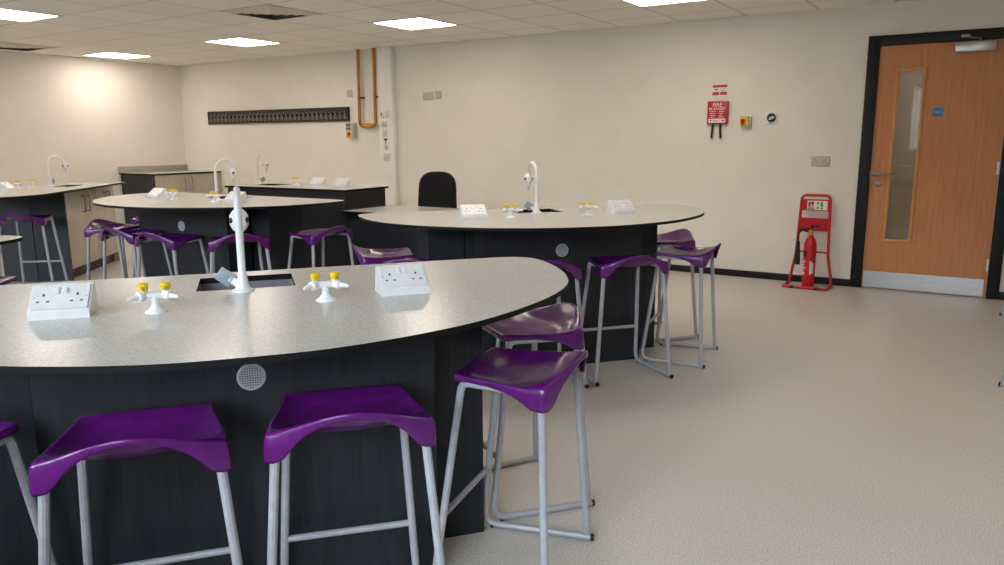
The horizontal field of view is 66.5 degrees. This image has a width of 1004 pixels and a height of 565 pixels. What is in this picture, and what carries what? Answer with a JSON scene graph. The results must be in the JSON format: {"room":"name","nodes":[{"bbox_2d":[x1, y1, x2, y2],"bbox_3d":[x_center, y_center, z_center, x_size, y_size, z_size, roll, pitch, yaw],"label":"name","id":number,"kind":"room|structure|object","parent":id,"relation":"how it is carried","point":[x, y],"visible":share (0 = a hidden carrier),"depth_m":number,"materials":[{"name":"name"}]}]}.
{"room":"science classroom","nodes":[
{"label":"science classroom","id":0,"kind":"room"},
{"bbox_2d":[0,50,186,223],"bbox_3d":[-7.058,-1.321,7.882,0.120,2.380,8.584,6,12,32],"label":"wall","id":1,"kind":"structure","parent":0,"point":[101,116],"depth_m":10.12,"materials":[{"name":"paint"}]},
{"bbox_2d":[0,0,916,65],"bbox_3d":[-1.623,-1.952,4.343,13.073,0.100,8.704,6,12,32],"label":"ceiling","id":2,"kind":"structure","parent":0,"point":[173,32],"depth_m":7.09,"materials":[{"name":"tile"}]},
{"bbox_2d":[0,42,56,50],"bbox_3d":[-5.580,-2.703,8.809,0.594,0.022,0.594,6,12,32],"label":"ceiling vent","id":3,"kind":"object","parent":2,"relation":"in","point":[3,45],"visible":1,"depth_m":8.77,"materials":[{"name":"white metal"}]},
{"bbox_2d":[0,8,60,21],"bbox_3d":[-4.242,-2.302,6.582,0.594,0.006,0.594,6,12,32],"label":"recessed light","id":4,"kind":"object","parent":2,"relation":"in","point":[6,14],"visible":1,"depth_m":6.63,"materials":[{"name":"white plastic"}]},
{"bbox_2d":[84,52,152,58],"bbox_3d":[-4.906,-2.897,9.784,0.594,0.006,0.594,6,12,32],"label":"recessed light","id":5,"kind":"object","parent":2,"relation":"in","point":[103,54],"visible":1,"depth_m":9.76,"materials":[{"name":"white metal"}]},
{"bbox_2d":[203,37,280,46],"bbox_3d":[-2.885,-2.674,8.528,0.594,0.006,0.594,6,12,32],"label":"recessed light","id":6,"kind":"object","parent":2,"relation":"in","point":[237,41],"visible":1,"depth_m":8.53,"materials":[{"name":"white plastic"}]},
{"bbox_2d":[220,4,321,19],"bbox_3d":[-1.977,-2.305,6.571,0.594,0.022,0.594,6,12,32],"label":"ceiling vent","id":7,"kind":"object","parent":2,"relation":"in","point":[267,11],"visible":1,"depth_m":6.49,"materials":[{"name":"white metal"}]},
{"bbox_2d":[356,48,377,127],"bbox_3d":[-1.629,-2.356,9.316,0.331,0.938,0.077,6,12,32],"label":"gas pipe","id":8,"kind":"object","parent":2,"relation":"hanging from","point":[359,97],"visible":1,"depth_m":9.31,"materials":[{"name":"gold metal"}]},
{"bbox_2d":[370,17,457,29],"bbox_3d":[-0.821,-2.446,7.247,0.594,0.006,0.594,6,12,32],"label":"recessed light","id":9,"kind":"object","parent":2,"relation":"in","point":[415,23],"visible":1,"depth_m":7.22,"materials":[{"name":"white plastic"}]},
{"bbox_2d":[623,0,703,6],"bbox_3d":[1.242,-2.218,5.965,0.594,0.006,0.594,6,12,32],"label":"recessed light","id":10,"kind":"object","parent":2,"relation":"in","point":[641,3],"visible":1,"depth_m":6.17,"materials":[{"name":"white plastic"}]},
{"bbox_2d":[1,237,1003,564],"bbox_3d":[-1.023,0.311,5.712,13.073,0.100,10.900,6,12,32],"label":"floor","id":11,"kind":"structure","parent":0,"point":[838,425],"depth_m":3.34,"materials":[{"name":"plastic"}]},
{"bbox_2d":[0,276,16,284],"bbox_3d":[-2.558,0.286,3.715,0.468,0.701,0.407,1,11,7],"label":"stool","id":12,"kind":"object","parent":11,"relation":"on","point":[4,280],"visible":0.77,"depth_m":3.74,"materials":[{"name":"purple plastic"}]},
{"bbox_2d":[0,235,22,244],"bbox_3d":[-3.267,0.288,3.267,2.047,0.870,1.090,1,11,8],"label":"bench","id":13,"kind":"object","parent":11,"relation":"on","point":[4,239],"visible":1,"depth_m":3.48,"materials":[{"name":"laminate"}]},
{"bbox_2d":[0,421,56,564],"bbox_3d":[-1.325,0.643,1.774,0.468,0.701,0.407,3,11,16],"label":"stool","id":14,"kind":"object","parent":11,"relation":"on","point":[7,429],"visible":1,"depth_m":1.81,"materials":[{"name":"silver metal"}]},
{"bbox_2d":[0,213,67,283],"bbox_3d":[-4.202,-0.289,6.841,0.468,0.701,0.407,-2,11,-7],"label":"stool","id":15,"kind":"object","parent":11,"relation":"on","point":[41,220],"visible":0.99,"depth_m":6.74,"materials":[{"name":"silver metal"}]},
{"bbox_2d":[0,193,73,281],"bbox_3d":[-4.388,-0.430,7.189,0.604,0.852,0.032,-2,11,-7],"label":"end panel","id":16,"kind":"object","parent":11,"relation":"on","point":[32,245],"visible":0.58,"depth_m":7.19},
{"bbox_2d":[64,188,101,277],"bbox_3d":[-4.411,-0.500,7.560,0.628,0.852,0.720,-2,11,-7],"label":"base cabinet","id":17,"kind":"object","parent":11,"relation":"on","point":[80,208],"visible":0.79,"depth_m":7.53,"materials":[{"name":"wood"}]},
{"bbox_2d":[0,182,125,199],"bbox_3d":[-4.389,-0.772,7.102,0.940,0.184,2.340,-2,11,-7],"label":"countertop","id":18,"kind":"structure","parent":17,"relation":"on","point":[41,189],"depth_m":7.16,"materials":[{"name":"laminate"}]},
{"bbox_2d":[0,182,15,190],"bbox_3d":[-4.494,-0.873,6.938,0.100,0.075,0.138,-2,11,-7],"label":"box","id":19,"kind":"object","parent":18,"relation":"on","point":[4,186],"visible":1,"depth_m":6.89,"materials":[{"name":"white plastic"}]},
{"bbox_2d":[14,180,23,188],"bbox_3d":[-4.553,-0.922,7.198,0.062,0.077,0.123,-2,11,-7],"label":"tap","id":20,"kind":"object","parent":18,"relation":"on","point":[16,182],"visible":0.98,"depth_m":7.19,"materials":[{"name":"yellow plastic"}]},
{"bbox_2d":[29,179,38,186],"bbox_3d":[-4.562,-0.968,7.444,0.062,0.077,0.123,-2,11,-7],"label":"tap","id":21,"kind":"object","parent":18,"relation":"on","point":[32,181],"visible":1,"depth_m":7.44,"materials":[{"name":"yellow plastic"}]},
{"bbox_2d":[47,155,67,185],"bbox_3d":[-4.411,-1.113,7.612,0.217,0.300,0.109,-2,11,-7],"label":"tap","id":22,"kind":"object","parent":18,"relation":"on","point":[64,165],"visible":1,"depth_m":7.58,"materials":[{"name":"white plastic"}]},
{"bbox_2d":[95,186,117,267],"bbox_3d":[-4.480,-0.607,8.137,0.628,0.852,0.460,-2,11,-7],"label":"base cabinet","id":23,"kind":"object","parent":11,"relation":"on","point":[105,213],"visible":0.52,"depth_m":8.18,"materials":[{"name":"wood"}]},
{"bbox_2d":[84,219,138,279],"bbox_3d":[-2.998,-0.148,6.046,0.407,0.701,0.468,2,11,14],"label":"stool","id":24,"kind":"object","parent":11,"relation":"on","point":[95,226],"visible":0.63,"depth_m":5.90,"materials":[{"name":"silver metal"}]},
{"bbox_2d":[112,186,119,260],"bbox_3d":[-4.537,-0.658,8.410,0.600,0.852,0.100,-2,11,-7],"label":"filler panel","id":25,"kind":"object","parent":11,"relation":"on","point":[116,255],"visible":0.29,"depth_m":8.46,"materials":[{"name":"beige wood"}]},
{"bbox_2d":[131,216,138,277],"bbox_3d":[-2.923,-0.256,6.625,0.407,0.701,0.468,9,14,41],"label":"stool","id":26,"kind":"object","parent":11,"relation":"on","point":[135,220],"visible":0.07,"depth_m":6.55,"materials":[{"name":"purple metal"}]},
{"bbox_2d":[29,403,242,564],"bbox_3d":[-0.833,0.631,1.822,0.468,0.701,0.407,-4,11,-18],"label":"stool","id":27,"kind":"object","parent":11,"relation":"on","point":[195,430],"visible":1,"depth_m":1.74,"materials":[{"name":"purple plastic"}]},
{"bbox_2d":[100,227,173,278],"bbox_3d":[-2.701,-0.083,5.690,0.468,0.701,0.407,6,12,30],"label":"stool","id":28,"kind":"object","parent":11,"relation":"on","point":[107,232],"visible":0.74,"depth_m":5.63,"materials":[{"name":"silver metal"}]},
{"bbox_2d":[121,172,221,224],"bbox_3d":[-4.650,-1.123,10.895,0.778,0.852,1.064,6,12,32],"label":"base cabinet","id":29,"kind":"object","parent":11,"relation":"on","point":[198,182],"visible":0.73,"depth_m":10.55,"materials":[{"name":"wood"}]},
{"bbox_2d":[118,164,220,174],"bbox_3d":[-4.673,-1.593,10.811,0.781,0.103,1.080,6,12,32],"label":"countertop","id":30,"kind":"structure","parent":29,"relation":"on","point":[158,169],"depth_m":10.85,"materials":[{"name":"laminate"}]},
{"bbox_2d":[135,232,209,276],"bbox_3d":[-2.301,-0.029,5.392,0.468,0.701,0.407,5,12,27],"label":"stool","id":31,"kind":"object","parent":11,"relation":"on","point":[173,241],"visible":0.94,"depth_m":5.30,"materials":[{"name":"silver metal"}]},
{"bbox_2d":[92,192,343,276],"bbox_3d":[-2.290,-0.178,5.726,2.108,0.870,1.123,6,12,31],"label":"bench","id":32,"kind":"object","parent":11,"relation":"on","point":[273,218],"visible":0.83,"depth_m":5.61,"materials":[{"name":"laminate"}]},
{"bbox_2d":[146,188,168,198],"bbox_3d":[-2.654,-0.689,5.897,0.138,0.075,0.100,7,13,33],"label":"box","id":33,"kind":"object","parent":32,"relation":"on","point":[155,193],"visible":1,"depth_m":5.87,"materials":[{"name":"white plastic"}]},
{"bbox_2d":[165,189,177,199],"bbox_3d":[-2.457,-0.658,5.724,0.123,0.077,0.062,6,12,31],"label":"tap","id":34,"kind":"object","parent":32,"relation":"on","point":[172,192],"visible":1,"depth_m":5.72,"materials":[{"name":"yellow plastic"}]},
{"bbox_2d":[178,221,184,230],"bbox_3d":[-2.377,-0.419,5.678,0.075,0.075,0.007,6,12,31],"label":"round vent","id":35,"kind":"object","parent":32,"relation":"attached to","point":[181,224],"depth_m":5.67,"materials":[{"name":"grey"}]},
{"bbox_2d":[205,191,218,201],"bbox_3d":[-2.063,-0.617,5.489,0.123,0.077,0.062,6,12,31],"label":"tap","id":36,"kind":"object","parent":32,"relation":"on","point":[214,195],"visible":1,"depth_m":5.49,"materials":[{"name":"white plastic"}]},
{"bbox_2d":[92,192,343,209],"bbox_3d":[-2.293,-0.598,5.647,2.108,0.015,1.122,6,12,31],"label":"countertop","id":37,"kind":"structure","parent":32,"relation":"on","point":[186,200],"depth_m":5.44,"materials":[{"name":"laminate"}]},
{"bbox_2d":[212,159,236,199],"bbox_3d":[-2.081,-0.769,5.702,0.109,0.300,0.217,6,12,31],"label":"tap","id":38,"kind":"object","parent":32,"relation":"on","point":[232,172],"visible":0.77,"depth_m":5.64,"materials":[{"name":"white plastic"}]},
{"bbox_2d":[223,191,247,202],"bbox_3d":[-1.893,-0.608,5.443,0.138,0.075,0.100,6,12,29],"label":"box","id":39,"kind":"object","parent":32,"relation":"on","point":[229,198],"visible":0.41,"depth_m":5.42,"materials":[{"name":"white plastic"}]},
{"bbox_2d":[208,233,271,272],"bbox_3d":[-1.809,-0.014,5.295,0.468,0.701,0.407,-5,12,-23],"label":"stool","id":40,"kind":"object","parent":11,"relation":"on","point":[215,241],"visible":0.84,"depth_m":5.13,"materials":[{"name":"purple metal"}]},
{"bbox_2d":[0,257,567,564],"bbox_3d":[-0.692,0.485,2.137,2.047,0.870,1.090,-4,11,-18],"label":"bench","id":41,"kind":"object","parent":11,"relation":"on","point":[239,353],"visible":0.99,"depth_m":2.07,"materials":[{"name":"laminate"}]},
{"bbox_2d":[27,282,97,320],"bbox_3d":[-1.109,0.045,1.934,0.138,0.075,0.100,-3,11,-16],"label":"power socket","id":42,"kind":"object","parent":41,"relation":"on","point":[69,300],"visible":1,"depth_m":1.91,"materials":[{"name":"white plastic"}]},
{"bbox_2d":[54,287,59,293],"bbox_3d":[-1.118,0.020,1.925,0.011,0.014,0.017,-3,11,-16],"label":"rocker switch","id":43,"kind":"object","parent":42,"relation":"attached to","point":[56,289],"depth_m":1.92,"materials":[{"name":"white plastic"}]},
{"bbox_2d":[127,281,179,313],"bbox_3d":[-0.886,0.038,1.957,0.123,0.077,0.062,-4,11,-18],"label":"tap","id":44,"kind":"object","parent":41,"relation":"on","point":[166,293],"visible":1,"depth_m":1.95,"materials":[{"name":"yellow plastic"}]},
{"bbox_2d":[214,186,254,292],"bbox_3d":[-0.801,-0.135,2.272,0.109,0.300,0.217,-4,11,-18],"label":"tap","id":45,"kind":"object","parent":41,"relation":"on","point":[238,218],"visible":1,"depth_m":2.21,"materials":[{"name":"white plastic"}]},
{"bbox_2d":[198,279,293,291],"bbox_3d":[-0.792,0.097,2.395,0.292,0.162,0.239,-4,11,-18],"label":"sink","id":46,"kind":"object","parent":41,"relation":"in","point":[204,284],"depth_m":2.49,"materials":[{"name":"plastic"}]},
{"bbox_2d":[237,364,265,389],"bbox_3d":[-0.669,0.252,2.045,0.075,0.075,0.007,-4,11,-18],"label":"round vent","id":47,"kind":"object","parent":41,"relation":"attached to","point":[249,376],"depth_m":2.04,"materials":[{"name":"white"}]},
{"bbox_2d":[0,257,567,373],"bbox_3d":[-0.694,0.065,2.058,2.047,0.015,1.090,-4,11,-18],"label":"countertop","id":48,"kind":"structure","parent":41,"relation":"on","point":[217,328],"depth_m":1.89,"materials":[{"name":"laminate"}]},
{"bbox_2d":[303,271,348,301],"bbox_3d":[-0.481,0.011,2.089,0.123,0.077,0.062,-4,11,-18],"label":"tap","id":49,"kind":"object","parent":41,"relation":"on","point":[315,284],"visible":1,"depth_m":2.08,"materials":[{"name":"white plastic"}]},
{"bbox_2d":[375,263,429,296],"bbox_3d":[-0.288,-0.011,2.202,0.138,0.075,0.100,-4,11,-20],"label":"box","id":50,"kind":"object","parent":41,"relation":"on","point":[402,279],"visible":1,"depth_m":2.18,"materials":[{"name":"white plastic"}]},
{"bbox_2d":[225,182,388,267],"bbox_3d":[-1.885,-0.499,7.431,1.540,0.870,0.610,6,12,30],"label":"bench","id":51,"kind":"object","parent":11,"relation":"on","point":[354,196],"visible":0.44,"depth_m":6.96,"materials":[{"name":"laminate"}]},
{"bbox_2d":[255,154,268,183],"bbox_3d":[-2.384,-1.134,7.660,0.217,0.300,0.109,9,14,39],"label":"tap","id":52,"kind":"object","parent":51,"relation":"on","point":[265,164],"visible":1,"depth_m":7.67,"materials":[{"name":"white plastic"}]},
{"bbox_2d":[290,177,299,184],"bbox_3d":[-2.009,-0.989,7.478,0.123,0.077,0.062,6,12,29],"label":"tap","id":53,"kind":"object","parent":51,"relation":"on","point":[293,178],"visible":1,"depth_m":7.47,"materials":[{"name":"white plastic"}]},
{"bbox_2d":[225,182,388,191],"bbox_3d":[-1.888,-0.918,7.353,1.540,0.018,0.610,6,12,30],"label":"countertop","id":54,"kind":"structure","parent":51,"relation":"on","point":[280,186],"depth_m":7.18,"materials":[{"name":"laminate"}]},
{"bbox_2d":[309,178,326,185],"bbox_3d":[-1.772,-0.969,7.369,0.138,0.075,0.100,4,12,24],"label":"box","id":55,"kind":"object","parent":51,"relation":"on","point":[315,181],"visible":1,"depth_m":7.35,"materials":[{"name":"white plastic"}]},
{"bbox_2d":[333,178,351,186],"bbox_3d":[-1.504,-0.942,7.214,0.138,0.075,0.100,4,12,24],"label":"box","id":56,"kind":"object","parent":51,"relation":"on","point":[340,182],"visible":1,"depth_m":7.19,"materials":[{"name":"white plastic"}]},
{"bbox_2d":[288,226,353,268],"bbox_3d":[-1.331,-0.079,5.626,0.407,0.701,0.468,7,13,34],"label":"stool","id":57,"kind":"object","parent":11,"relation":"on","point":[312,237],"visible":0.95,"depth_m":5.53,"materials":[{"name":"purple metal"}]},
{"bbox_2d":[264,384,444,564],"bbox_3d":[-0.384,0.601,1.967,0.468,0.701,0.407,-3,11,-15],"label":"stool","id":58,"kind":"object","parent":11,"relation":"on","point":[299,414],"visible":1,"depth_m":1.91,"materials":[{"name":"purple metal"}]},
{"bbox_2d":[352,244,413,264],"bbox_3d":[-0.677,0.113,4.582,0.407,0.701,0.468,-3,11,-12],"label":"stool","id":59,"kind":"object","parent":11,"relation":"on","point":[366,256],"visible":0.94,"depth_m":4.50,"materials":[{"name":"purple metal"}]},
{"bbox_2d":[342,205,458,265],"bbox_3d":[-0.703,-0.246,6.448,1.070,0.720,0.660,6,12,32],"label":"desk","id":60,"kind":"object","parent":11,"relation":"on","point":[365,234],"visible":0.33,"depth_m":6.30,"materials":[{"name":"laminate"}]},
{"bbox_2d":[390,258,453,262],"bbox_3d":[-0.425,0.186,4.182,0.468,0.701,0.407,2,11,15],"label":"stool","id":61,"kind":"object","parent":11,"relation":"on","point":[405,259],"visible":0.2,"depth_m":3.98,"materials":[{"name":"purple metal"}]},
{"bbox_2d":[418,171,456,207],"bbox_3d":[-0.658,-0.519,7.136,0.572,1.002,0.553,2,11,12],"label":"office chair","id":62,"kind":"object","parent":11,"relation":"on","point":[436,188],"visible":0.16,"depth_m":7.25,"materials":[{"name":"black plastic"}]},
{"bbox_2d":[433,347,593,564],"bbox_3d":[0.050,0.533,2.316,0.407,0.701,0.468,4,11,21],"label":"stool","id":63,"kind":"object","parent":11,"relation":"on","point":[536,379],"visible":1,"depth_m":2.25,"materials":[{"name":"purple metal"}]},
{"bbox_2d":[358,204,703,363],"bbox_3d":[0.292,0.053,4.412,2.088,0.870,1.112,-3,11,-16],"label":"bench","id":64,"kind":"object","parent":11,"relation":"on","point":[566,235],"visible":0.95,"depth_m":4.38,"materials":[{"name":"laminate"}]},
{"bbox_2d":[459,204,486,219],"bbox_3d":[-0.160,-0.393,4.238,0.138,0.075,0.100,-3,11,-14],"label":"box","id":65,"kind":"object","parent":64,"relation":"on","point":[472,211],"visible":1,"depth_m":4.21,"materials":[{"name":"white plastic"}]},
{"bbox_2d":[502,204,522,217],"bbox_3d":[0.051,-0.397,4.251,0.123,0.077,0.062,-3,11,-16],"label":"tap","id":66,"kind":"object","parent":64,"relation":"on","point":[506,209],"visible":1,"depth_m":4.24,"materials":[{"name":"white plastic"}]},
{"bbox_2d":[358,204,703,230],"bbox_3d":[0.289,-0.367,4.333,2.088,0.015,1.112,-3,11,-16],"label":"countertop","id":67,"kind":"structure","parent":64,"relation":"on","point":[571,218],"depth_m":4.19,"materials":[{"name":"laminate"}]},
{"bbox_2d":[524,161,541,212],"bbox_3d":[0.161,-0.572,4.576,0.109,0.300,0.217,-3,11,-16],"label":"tap","id":68,"kind":"object","parent":64,"relation":"on","point":[528,178],"visible":1,"depth_m":4.52,"materials":[{"name":"white plastic"}]},
{"bbox_2d":[556,244,567,256],"bbox_3d":[0.341,-0.182,4.331,0.075,0.075,0.007,-3,11,-16],"label":"round vent","id":69,"kind":"object","parent":64,"relation":"attached to","point":[561,249],"depth_m":4.33,"materials":[{"name":"grey"}]},
{"bbox_2d":[579,201,598,215],"bbox_3d":[0.486,-0.424,4.380,0.123,0.077,0.062,-3,11,-16],"label":"tap","id":70,"kind":"object","parent":64,"relation":"on","point":[591,206],"visible":1,"depth_m":4.37,"materials":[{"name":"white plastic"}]},
{"bbox_2d":[606,200,635,213],"bbox_3d":[0.697,-0.445,4.491,0.138,0.075,0.100,-4,11,-18],"label":"box","id":71,"kind":"object","parent":64,"relation":"on","point":[613,206],"visible":1,"depth_m":4.47,"materials":[{"name":"white plastic"}]},
{"bbox_2d":[482,302,594,520],"bbox_3d":[0.076,0.436,2.832,0.407,0.701,0.468,-5,11,-22],"label":"stool","id":72,"kind":"object","parent":11,"relation":"on","point":[559,322],"visible":0.8,"depth_m":2.71,"materials":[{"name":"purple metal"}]},
{"bbox_2d":[496,259,588,388],"bbox_3d":[0.191,0.196,4.109,0.468,0.701,0.407,-3,11,-13],"label":"stool","id":73,"kind":"object","parent":11,"relation":"on","point":[576,271],"visible":0.25,"depth_m":3.98,"materials":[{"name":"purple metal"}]},
{"bbox_2d":[582,255,673,386],"bbox_3d":[0.667,0.167,4.251,0.468,0.701,0.407,-4,11,-17],"label":"stool","id":74,"kind":"object","parent":11,"relation":"on","point":[605,266],"visible":0.98,"depth_m":4.16,"materials":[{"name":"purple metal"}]},
{"bbox_2d":[654,229,698,341],"bbox_3d":[1.048,-0.001,5.136,0.407,0.701,0.468,-4,11,-21],"label":"stool","id":75,"kind":"object","parent":11,"relation":"on","point":[680,237],"visible":0.56,"depth_m":5.03,"materials":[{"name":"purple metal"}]},
{"bbox_2d":[640,243,720,368],"bbox_3d":[1.087,0.100,4.596,0.407,0.701,0.468,5,12,25],"label":"stool","id":76,"kind":"object","parent":11,"relation":"on","point":[699,257],"visible":1,"depth_m":4.53,"materials":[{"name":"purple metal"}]},
{"bbox_2d":[781,193,831,290],"bbox_3d":[2.696,-0.360,6.703,0.389,0.814,0.277,7,13,34],"label":"stand","id":77,"kind":"object","parent":11,"relation":"on","point":[805,204],"visible":0.93,"depth_m":6.74,"materials":[{"name":"red metal"}]},
{"bbox_2d":[794,225,819,286],"bbox_3d":[2.677,-0.234,6.745,0.190,0.545,0.104,7,13,34],"label":"fire extinguisher","id":78,"kind":"object","parent":77,"relation":"in","point":[810,245],"visible":1,"depth_m":6.71,"materials":[{"name":"red metal"}]},
{"bbox_2d":[998,373,1003,386],"bbox_3d":[2.912,0.202,3.992,0.468,0.701,0.407,-9,14,-39],"label":"stool","id":79,"kind":"object","parent":11,"relation":"on","point":[1001,384],"visible":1,"depth_m":4.03,"materials":[{"name":"silver metal"}]},
{"bbox_2d":[999,303,1003,315],"bbox_3d":[3.744,-0.049,5.308,0.407,0.701,0.468,4,11,22],"label":"stool","id":80,"kind":"object","parent":11,"relation":"on","point":[1002,313],"visible":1,"depth_m":5.62,"materials":[{"name":"silver metal"}]},
{"bbox_2d":[179,0,1003,291],"bbox_3d":[0.674,-1.415,8.136,13.073,2.380,0.120,6,12,32],"label":"wall","id":81,"kind":"structure","parent":0,"point":[602,115],"depth_m":7.68,"materials":[{"name":"paint"}]},
{"bbox_2d":[207,107,349,123],"bbox_3d":[-3.077,-2.230,10.269,2.720,0.176,0.080,6,12,32],"label":"coat rack","id":82,"kind":"object","parent":81,"relation":"attached to","point":[328,114],"visible":1,"depth_m":10.19,"materials":[{"name":"black metal"}]},
{"bbox_2d":[347,90,351,96],"bbox_3d":[-1.898,-2.347,9.528,0.086,0.086,0.016,6,12,32],"label":"light switch","id":83,"kind":"object","parent":81,"relation":"attached to","point":[349,92],"visible":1,"depth_m":9.52,"materials":[{"name":"white plastic"}]},
{"bbox_2d":[345,123,356,137],"bbox_3d":[-1.891,-1.901,9.562,0.124,0.184,0.094,6,12,32],"label":"gas isolator","id":84,"kind":"object","parent":81,"relation":"attached to","point":[351,129],"visible":1,"depth_m":9.54,"materials":[{"name":"grey plastic"}]},
{"bbox_2d":[379,110,387,117],"bbox_3d":[-1.418,-2.020,9.188,0.116,0.084,0.031,6,12,32],"label":"thermostat","id":85,"kind":"object","parent":81,"relation":"attached to","point":[383,114],"visible":1,"depth_m":9.17,"materials":[{"name":"white plastic"}]},
{"bbox_2d":[382,121,386,126],"bbox_3d":[-1.419,-1.911,9.220,0.070,0.070,0.014,6,12,32],"label":"column outlet","id":86,"kind":"object","parent":81,"relation":"attached to","point":[384,123],"visible":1,"depth_m":9.21,"materials":[{"name":"white plastic"}]},
{"bbox_2d":[383,138,388,149],"bbox_3d":[-1.404,-1.675,9.262,0.090,0.150,0.002,6,12,32],"label":"label","id":87,"kind":"object","parent":81,"relation":"attached to","point":[385,140],"visible":1,"depth_m":9.26,"materials":[{"name":"white"}]},
{"bbox_2d":[384,153,389,160],"bbox_3d":[-1.399,-1.520,9.280,0.090,0.090,0.016,6,12,32],"label":"column outlet","id":88,"kind":"object","parent":81,"relation":"attached to","point":[386,155],"visible":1,"depth_m":9.27,"materials":[{"name":"white plastic"}]},
{"bbox_2d":[377,46,398,205],"bbox_3d":[-1.375,-1.621,9.299,0.220,2.380,0.070,6,12,32],"label":"trim","id":89,"kind":"structure","parent":81,"relation":"attached to","point":[386,86],"depth_m":9.20,"materials":[{"name":"white paint"}]},
{"bbox_2d":[423,92,433,99],"bbox_3d":[-0.858,-2.165,8.894,0.146,0.086,0.016,6,12,32],"label":"wall socket","id":90,"kind":"object","parent":81,"relation":"attached to","point":[426,95],"visible":1,"depth_m":8.89,"materials":[{"name":"white plastic"}]},
{"bbox_2d":[435,91,441,98],"bbox_3d":[-0.735,-2.160,8.816,0.086,0.086,0.016,6,12,32],"label":"outlet","id":91,"kind":"object","parent":81,"relation":"attached to","point":[437,93],"visible":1,"depth_m":8.81,"materials":[{"name":"white plastic"}]},
{"bbox_2d":[707,101,728,140],"bbox_3d":[2.013,-1.509,7.160,0.190,0.363,0.044,6,12,32],"label":"blanket","id":92,"kind":"object","parent":81,"relation":"attached to","point":[717,111],"visible":1,"depth_m":7.13,"materials":[{"name":"red plastic"}]},
{"bbox_2d":[712,85,727,94],"bbox_3d":[2.026,-1.789,7.122,0.136,0.090,0.004,6,12,32],"label":"fire sign","id":93,"kind":"object","parent":81,"relation":"attached to","point":[717,89],"visible":1,"depth_m":7.12,"materials":[{"name":"white plastic"}]},
{"bbox_2d":[739,116,751,126],"bbox_3d":[2.223,-1.470,7.005,0.097,0.094,0.088,6,12,32],"label":"switch","id":94,"kind":"object","parent":81,"relation":"attached to","point":[745,121],"visible":1,"depth_m":6.99,"materials":[{"name":"yellow plastic"}]},
{"bbox_2d":[670,264,849,285],"bbox_3d":[0.913,-0.236,8.127,5.121,0.063,0.014,6,12,32],"label":"baseboard","id":95,"kind":"structure","parent":81,"relation":"attached to","point":[683,268],"depth_m":7.20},
{"bbox_2d":[766,112,777,123],"bbox_3d":[2.433,-1.482,6.911,0.100,0.104,0.017,6,12,32],"label":"plate","id":96,"kind":"object","parent":81,"relation":"attached to","point":[771,117],"visible":1,"depth_m":6.90,"materials":[{"name":"white"}]},
{"bbox_2d":[811,156,829,165],"bbox_3d":[2.804,-1.070,6.752,0.150,0.086,0.016,6,12,32],"label":"wall socket","id":97,"kind":"object","parent":81,"relation":"attached to","point":[815,160],"visible":1,"depth_m":6.75,"materials":[{"name":"white plastic"}]},
{"bbox_2d":[849,27,1003,299],"bbox_3d":[3.572,-0.967,6.347,1.111,2.125,0.142,6,12,32],"label":"trim","id":98,"kind":"structure","parent":81,"relation":"attached to","point":[875,42],"depth_m":6.37,"materials":[{"name":"black paint"}]},
{"bbox_2d":[861,34,1003,296],"bbox_3d":[3.543,-0.945,6.301,0.942,2.082,0.108,6,12,32],"label":"door","id":99,"kind":"structure","parent":81,"relation":"in","point":[946,250],"depth_m":6.27,"materials":[{"name":"brown wood"}]},
{"bbox_2d":[998,292,1003,299],"bbox_3d":[5.011,0.217,5.582,2.348,0.063,0.014,6,12,32],"label":"baseboard","id":100,"kind":"structure","parent":81,"relation":"attached to","point":[1001,294],"depth_m":6.18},
{"bbox_2d":[886,70,1003,258],"bbox_3d":[4.203,-1.294,7.107,4.000,2.480,1.896,6,12,32],"label":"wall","id":101,"kind":"structure","parent":0,"point":[903,160],"depth_m":8.10,"materials":[{"name":"paint"}]},
{"bbox_2d":[913,86,921,150],"bbox_3d":[4.486,-1.698,7.929,0.360,0.670,0.040,6,12,32],"label":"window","id":102,"kind":"structure","parent":101,"relation":"in","point":[920,87],"depth_m":8.00,"materials":[{"name":"glass"}]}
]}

